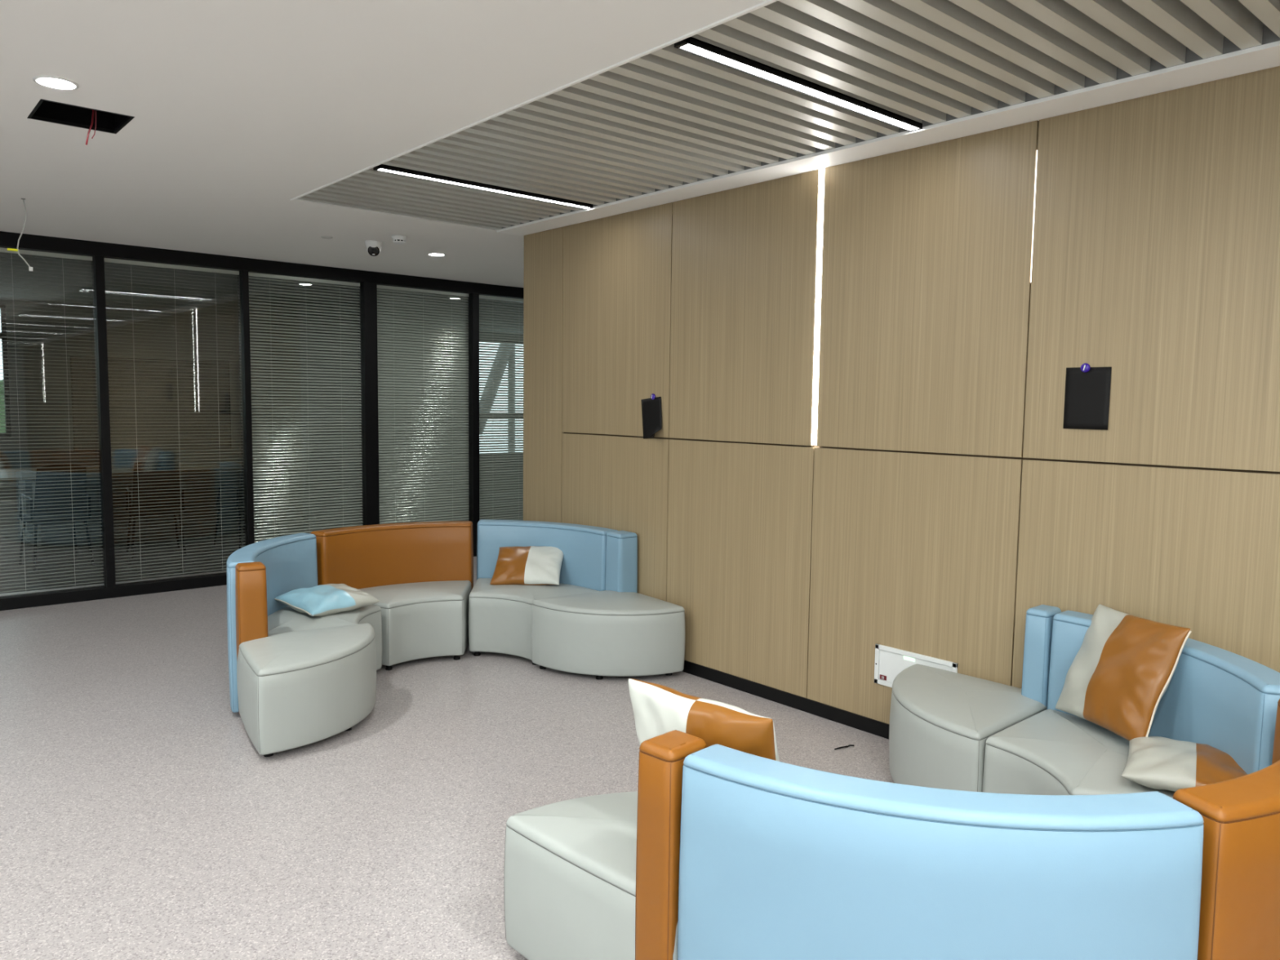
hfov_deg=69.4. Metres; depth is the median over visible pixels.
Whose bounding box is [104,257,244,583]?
blind
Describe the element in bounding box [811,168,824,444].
wall light
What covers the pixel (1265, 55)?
trim
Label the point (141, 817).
floor
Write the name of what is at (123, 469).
meeting table
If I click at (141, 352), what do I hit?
wall
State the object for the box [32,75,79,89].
recessed light
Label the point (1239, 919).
curved sofa
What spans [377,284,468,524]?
blind
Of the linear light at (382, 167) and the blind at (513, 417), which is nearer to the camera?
the linear light at (382, 167)
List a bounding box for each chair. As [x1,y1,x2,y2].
[18,463,94,570]
[125,459,186,558]
[213,458,280,548]
[269,448,346,533]
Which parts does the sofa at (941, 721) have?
seat, short backrest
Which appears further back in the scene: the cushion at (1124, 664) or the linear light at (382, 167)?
the linear light at (382, 167)
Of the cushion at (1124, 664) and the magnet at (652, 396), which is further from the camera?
the magnet at (652, 396)
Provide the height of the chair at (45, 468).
0.986 m
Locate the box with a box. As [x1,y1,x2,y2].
[874,644,957,687]
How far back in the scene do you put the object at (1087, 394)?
3.71 m
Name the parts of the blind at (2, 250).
ladder cord, head rail, rail, ladder cord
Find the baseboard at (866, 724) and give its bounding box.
[682,659,889,739]
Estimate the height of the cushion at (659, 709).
0.415 m
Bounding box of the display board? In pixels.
[70,355,231,451]
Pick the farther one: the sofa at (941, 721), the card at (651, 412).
the card at (651, 412)
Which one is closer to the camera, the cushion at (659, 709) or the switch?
the cushion at (659, 709)
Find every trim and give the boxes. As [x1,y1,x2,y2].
[290,0,778,200]
[497,40,1279,235]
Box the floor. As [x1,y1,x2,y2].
[0,490,894,959]
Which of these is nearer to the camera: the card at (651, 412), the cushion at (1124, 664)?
the cushion at (1124, 664)
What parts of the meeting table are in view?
leg frame, leg frame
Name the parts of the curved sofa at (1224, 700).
seat, backrest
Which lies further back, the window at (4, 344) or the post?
the post
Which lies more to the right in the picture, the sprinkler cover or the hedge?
the sprinkler cover
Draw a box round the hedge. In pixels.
[0,380,5,432]
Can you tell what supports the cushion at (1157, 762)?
on the curved sofa at (1224, 700)
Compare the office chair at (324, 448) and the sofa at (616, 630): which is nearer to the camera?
the sofa at (616, 630)
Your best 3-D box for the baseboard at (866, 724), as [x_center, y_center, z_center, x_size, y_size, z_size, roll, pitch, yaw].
[5.074,1.623,0.384,0.398,0.072,17.672,-3,6,-41]
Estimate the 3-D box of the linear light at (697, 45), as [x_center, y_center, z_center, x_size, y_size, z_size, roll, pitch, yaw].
[0.661,-1.505,3.497,1.400,0.082,0.060,-3,6,-41]
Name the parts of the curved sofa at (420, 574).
backrest, seat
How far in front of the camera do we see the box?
4.45 m
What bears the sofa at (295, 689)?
on the floor
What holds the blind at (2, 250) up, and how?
hanging from the window frame at (368, 281)
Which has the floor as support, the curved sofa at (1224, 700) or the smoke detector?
the curved sofa at (1224, 700)
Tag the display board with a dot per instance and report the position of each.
(117, 395)
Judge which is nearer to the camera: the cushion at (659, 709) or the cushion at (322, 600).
the cushion at (659, 709)
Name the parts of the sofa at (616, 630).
seat, short backrest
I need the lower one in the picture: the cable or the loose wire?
the cable
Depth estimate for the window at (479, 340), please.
16.60 m
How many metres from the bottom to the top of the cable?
0.431 m
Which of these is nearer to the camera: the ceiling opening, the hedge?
the ceiling opening
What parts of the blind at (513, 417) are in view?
head rail, ladder cord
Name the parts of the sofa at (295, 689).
short backrest, seat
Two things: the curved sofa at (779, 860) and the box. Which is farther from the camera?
the box
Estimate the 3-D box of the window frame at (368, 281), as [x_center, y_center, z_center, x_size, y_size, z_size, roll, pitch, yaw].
[-3.480,-0.502,8.005,15.700,2.800,0.140,-3,6,-41]
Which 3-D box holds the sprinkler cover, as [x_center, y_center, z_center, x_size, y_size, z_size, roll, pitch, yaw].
[-2.310,-1.787,6.815,0.084,0.008,0.084,-3,6,-41]
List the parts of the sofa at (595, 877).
seat, short backrest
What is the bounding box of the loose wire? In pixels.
[85,110,96,145]
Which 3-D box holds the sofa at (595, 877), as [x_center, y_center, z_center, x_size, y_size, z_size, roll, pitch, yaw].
[0.071,1.000,2.678,0.676,0.798,0.688,5,7,44]
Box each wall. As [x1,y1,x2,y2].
[0,299,523,520]
[523,66,1279,724]
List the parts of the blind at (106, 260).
ladder cord, rail, head rail, ladder cord, ladder cord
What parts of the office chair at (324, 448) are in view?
seat, backrest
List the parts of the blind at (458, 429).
ladder cord, head rail, ladder cord, ladder cord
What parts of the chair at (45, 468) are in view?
leg, armrest, leg, seat, backrest, leg, armrest, leg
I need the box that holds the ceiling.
[0,0,1279,335]
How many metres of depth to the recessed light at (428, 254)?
7.54 m
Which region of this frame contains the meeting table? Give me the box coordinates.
[0,460,347,546]
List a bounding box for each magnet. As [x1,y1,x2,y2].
[650,393,655,399]
[1080,363,1090,372]
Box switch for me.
[880,674,886,680]
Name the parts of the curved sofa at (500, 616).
seat, backrest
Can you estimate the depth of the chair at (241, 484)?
9.87 m
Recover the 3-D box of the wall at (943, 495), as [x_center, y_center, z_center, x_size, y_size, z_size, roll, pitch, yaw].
[5.098,0.249,0.267,0.390,2.830,17.664,-3,6,-41]
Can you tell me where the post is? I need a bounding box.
[507,344,515,452]
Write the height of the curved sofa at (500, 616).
0.796 m
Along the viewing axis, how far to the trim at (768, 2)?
3.43 m
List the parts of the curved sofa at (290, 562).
backrest, seat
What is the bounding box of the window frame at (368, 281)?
[0,231,524,610]
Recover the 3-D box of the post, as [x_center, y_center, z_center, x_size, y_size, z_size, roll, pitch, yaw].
[-2.492,-1.529,17.930,0.129,3.200,0.129,-1,5,-19]
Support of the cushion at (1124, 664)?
on the curved sofa at (1224, 700)
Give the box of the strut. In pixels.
[479,343,512,432]
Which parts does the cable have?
cord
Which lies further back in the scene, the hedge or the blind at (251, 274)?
the hedge
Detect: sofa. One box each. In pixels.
[226,533,382,712]
[235,561,376,756]
[310,520,473,670]
[468,519,617,665]
[503,729,706,959]
[530,530,684,679]
[677,743,1204,959]
[888,604,1061,791]
[982,610,1279,798]
[1173,698,1279,959]
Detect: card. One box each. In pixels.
[640,396,662,438]
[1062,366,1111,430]
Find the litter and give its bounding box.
[834,744,853,749]
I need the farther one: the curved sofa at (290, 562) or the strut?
the strut
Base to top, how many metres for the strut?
2.298 m
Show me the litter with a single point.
(846, 746)
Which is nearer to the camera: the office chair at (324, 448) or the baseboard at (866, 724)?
the baseboard at (866, 724)
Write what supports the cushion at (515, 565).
on the curved sofa at (500, 616)
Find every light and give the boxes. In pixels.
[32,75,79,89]
[373,164,593,209]
[427,253,445,256]
[674,34,922,132]
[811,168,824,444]
[1030,150,1037,282]
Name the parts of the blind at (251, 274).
ladder cord, head rail, ladder cord, ladder cord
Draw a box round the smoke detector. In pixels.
[391,235,407,244]
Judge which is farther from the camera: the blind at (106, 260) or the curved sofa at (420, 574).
the blind at (106, 260)
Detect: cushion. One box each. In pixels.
[274,583,379,616]
[489,546,563,585]
[628,678,779,761]
[1055,604,1191,741]
[1121,736,1248,791]
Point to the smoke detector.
(397, 239)
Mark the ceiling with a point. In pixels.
(242, 109)
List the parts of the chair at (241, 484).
leg, armrest, leg, seat, backrest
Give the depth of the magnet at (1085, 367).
3.70 m
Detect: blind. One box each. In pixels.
[0,247,104,595]
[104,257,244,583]
[248,271,362,542]
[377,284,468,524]
[479,294,524,520]
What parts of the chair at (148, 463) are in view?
armrest, leg, leg, seat, backrest, leg, armrest, leg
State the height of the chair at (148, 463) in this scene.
0.986 m
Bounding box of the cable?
[7,198,32,271]
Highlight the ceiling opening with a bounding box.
[26,98,134,133]
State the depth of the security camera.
6.96 m
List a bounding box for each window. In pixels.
[0,303,11,436]
[479,339,523,455]
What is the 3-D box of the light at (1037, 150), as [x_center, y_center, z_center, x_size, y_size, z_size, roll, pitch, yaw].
[1.642,-1.097,3.852,0.005,0.540,0.003,-3,6,-41]
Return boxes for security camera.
[364,240,382,256]
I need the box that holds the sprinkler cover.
[320,235,333,239]

